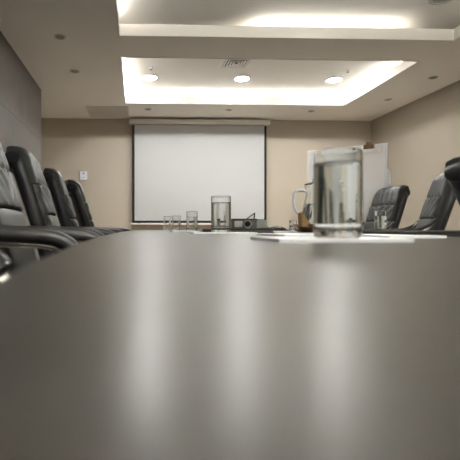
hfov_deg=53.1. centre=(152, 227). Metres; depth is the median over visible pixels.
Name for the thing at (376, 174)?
flipchart
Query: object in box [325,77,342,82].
recessed light
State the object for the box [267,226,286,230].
phone
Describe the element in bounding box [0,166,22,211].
cushion
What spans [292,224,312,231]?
serving dish
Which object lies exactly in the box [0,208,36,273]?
lumbar cushion
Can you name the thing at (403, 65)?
trim
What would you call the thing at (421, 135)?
wall
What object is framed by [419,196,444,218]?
cushion
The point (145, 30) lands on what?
trim
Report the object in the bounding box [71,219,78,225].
lumbar cushion
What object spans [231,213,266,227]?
projector
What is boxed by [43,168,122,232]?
chair
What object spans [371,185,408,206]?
cushion
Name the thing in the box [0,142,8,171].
cushion
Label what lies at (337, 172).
water glass
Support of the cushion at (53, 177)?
on the chair at (62, 202)
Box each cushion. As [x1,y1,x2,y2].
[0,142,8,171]
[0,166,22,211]
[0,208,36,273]
[6,146,46,186]
[33,184,55,215]
[43,168,68,195]
[43,215,59,252]
[63,196,75,218]
[65,179,85,201]
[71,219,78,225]
[84,202,91,220]
[363,221,391,229]
[366,205,397,221]
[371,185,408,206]
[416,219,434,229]
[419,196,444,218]
[427,173,448,198]
[445,157,459,167]
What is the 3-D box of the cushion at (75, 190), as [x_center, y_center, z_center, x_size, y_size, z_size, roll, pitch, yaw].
[-0.662,-0.295,3.745,0.157,0.193,0.441,0,0,-20]
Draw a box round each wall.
[0,31,40,259]
[41,118,370,230]
[371,80,459,229]
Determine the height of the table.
0.740 m
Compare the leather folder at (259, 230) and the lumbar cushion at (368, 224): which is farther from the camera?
the lumbar cushion at (368, 224)
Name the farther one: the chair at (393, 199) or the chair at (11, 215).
the chair at (393, 199)
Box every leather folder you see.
[202,228,273,232]
[363,230,459,236]
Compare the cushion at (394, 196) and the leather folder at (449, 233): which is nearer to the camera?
the leather folder at (449, 233)
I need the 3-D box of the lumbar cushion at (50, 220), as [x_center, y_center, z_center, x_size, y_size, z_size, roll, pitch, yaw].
[-0.480,0.108,2.287,0.123,0.339,0.442,0,0,-8]
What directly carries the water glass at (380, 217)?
on the table
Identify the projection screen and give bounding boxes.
[129,118,269,224]
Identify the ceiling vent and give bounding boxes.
[86,106,128,116]
[218,59,253,68]
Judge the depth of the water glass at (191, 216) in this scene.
2.88 m
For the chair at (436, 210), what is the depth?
2.90 m
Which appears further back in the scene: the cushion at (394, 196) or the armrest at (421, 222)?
the cushion at (394, 196)
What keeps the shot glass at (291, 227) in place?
on the table
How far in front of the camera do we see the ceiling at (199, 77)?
4.05 m
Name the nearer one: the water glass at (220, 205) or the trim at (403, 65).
the water glass at (220, 205)
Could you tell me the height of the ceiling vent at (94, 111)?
0.008 m
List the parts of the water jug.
handle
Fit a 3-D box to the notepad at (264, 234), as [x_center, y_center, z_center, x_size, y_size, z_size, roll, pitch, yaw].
[0.398,0.018,1.165,0.200,0.005,0.260,0,0,-2]
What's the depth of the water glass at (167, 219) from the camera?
3.93 m
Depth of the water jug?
2.31 m
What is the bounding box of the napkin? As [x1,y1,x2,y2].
[298,212,310,226]
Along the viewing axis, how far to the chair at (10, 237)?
0.98 m
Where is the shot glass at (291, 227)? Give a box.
[289,220,296,230]
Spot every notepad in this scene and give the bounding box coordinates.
[170,231,199,231]
[189,232,257,233]
[251,237,413,242]
[255,233,369,236]
[362,234,446,237]
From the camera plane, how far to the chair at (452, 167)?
2.12 m
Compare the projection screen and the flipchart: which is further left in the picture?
the projection screen
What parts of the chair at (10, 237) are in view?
arm frame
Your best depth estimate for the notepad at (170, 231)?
2.26 m
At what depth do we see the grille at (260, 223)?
3.02 m
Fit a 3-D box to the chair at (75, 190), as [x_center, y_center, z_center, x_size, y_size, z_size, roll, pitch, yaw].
[-0.363,0.184,3.870,0.832,1.152,0.612,0,0,-20]
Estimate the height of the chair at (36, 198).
1.152 m
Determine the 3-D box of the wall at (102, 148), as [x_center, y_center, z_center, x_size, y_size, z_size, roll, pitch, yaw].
[0.419,-0.640,6.919,6.120,2.800,0.100,0,0,-2]
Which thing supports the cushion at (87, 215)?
on the chair at (75, 190)
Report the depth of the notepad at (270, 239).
0.62 m
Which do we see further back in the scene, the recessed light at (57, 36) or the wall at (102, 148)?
the wall at (102, 148)
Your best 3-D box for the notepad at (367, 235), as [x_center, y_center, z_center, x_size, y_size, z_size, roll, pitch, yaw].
[0.514,0.018,1.008,0.114,0.005,0.260,0,0,-2]
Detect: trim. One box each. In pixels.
[114,0,459,40]
[120,57,419,105]
[126,95,344,97]
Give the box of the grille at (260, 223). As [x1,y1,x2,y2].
[257,220,266,227]
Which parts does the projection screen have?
casing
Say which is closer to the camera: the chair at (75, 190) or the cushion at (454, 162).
the cushion at (454, 162)
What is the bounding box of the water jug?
[292,180,312,223]
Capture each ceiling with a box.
[0,0,459,120]
[117,0,459,96]
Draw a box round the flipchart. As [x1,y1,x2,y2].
[307,141,389,227]
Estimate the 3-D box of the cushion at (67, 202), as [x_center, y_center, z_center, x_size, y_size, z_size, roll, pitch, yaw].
[-0.567,-0.131,3.064,0.092,0.154,0.443,0,0,-10]
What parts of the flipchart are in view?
panel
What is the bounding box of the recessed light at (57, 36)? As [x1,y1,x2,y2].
[54,34,65,39]
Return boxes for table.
[0,230,459,459]
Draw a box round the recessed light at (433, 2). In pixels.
[428,0,452,4]
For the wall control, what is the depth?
6.80 m
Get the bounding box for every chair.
[0,142,104,273]
[0,226,77,278]
[5,146,114,258]
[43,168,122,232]
[65,179,130,231]
[363,185,409,229]
[387,173,455,229]
[444,157,459,204]
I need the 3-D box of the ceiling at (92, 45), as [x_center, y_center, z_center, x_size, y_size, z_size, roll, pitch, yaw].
[0.592,-1.702,1.947,5.920,0.085,9.850,0,0,-2]
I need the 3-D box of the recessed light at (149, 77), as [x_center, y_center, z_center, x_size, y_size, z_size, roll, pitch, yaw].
[-0.033,-1.824,5.462,0.200,0.012,0.200,0,0,-2]
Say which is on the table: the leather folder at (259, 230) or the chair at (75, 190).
the leather folder at (259, 230)
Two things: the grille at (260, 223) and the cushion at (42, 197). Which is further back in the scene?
the grille at (260, 223)
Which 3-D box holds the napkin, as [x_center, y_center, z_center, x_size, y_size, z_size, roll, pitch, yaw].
[0.763,-0.042,2.256,0.068,0.073,0.032,0,0,-22]
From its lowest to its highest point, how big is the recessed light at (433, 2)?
0.009 m
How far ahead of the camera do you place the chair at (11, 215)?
1.45 m
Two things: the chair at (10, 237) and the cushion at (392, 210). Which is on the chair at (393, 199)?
the cushion at (392, 210)
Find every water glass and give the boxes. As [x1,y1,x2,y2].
[164,216,170,229]
[172,216,180,229]
[186,211,197,230]
[211,196,230,231]
[313,147,362,237]
[374,210,386,229]
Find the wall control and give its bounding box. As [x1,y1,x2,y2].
[79,171,87,180]
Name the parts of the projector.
panel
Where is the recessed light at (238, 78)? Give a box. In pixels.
[234,76,249,81]
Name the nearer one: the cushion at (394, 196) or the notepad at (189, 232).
the notepad at (189, 232)
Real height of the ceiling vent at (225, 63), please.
0.012 m
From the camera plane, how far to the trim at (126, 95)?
6.23 m
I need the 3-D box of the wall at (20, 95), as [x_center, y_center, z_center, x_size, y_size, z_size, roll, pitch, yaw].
[-1.282,-0.640,1.181,0.180,2.800,8.450,0,0,-2]
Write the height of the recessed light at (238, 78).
0.012 m
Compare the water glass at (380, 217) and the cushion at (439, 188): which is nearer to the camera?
the water glass at (380, 217)
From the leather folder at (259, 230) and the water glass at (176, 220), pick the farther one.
the water glass at (176, 220)
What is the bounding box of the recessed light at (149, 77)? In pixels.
[142,74,157,80]
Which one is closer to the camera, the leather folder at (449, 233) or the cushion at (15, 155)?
the leather folder at (449, 233)

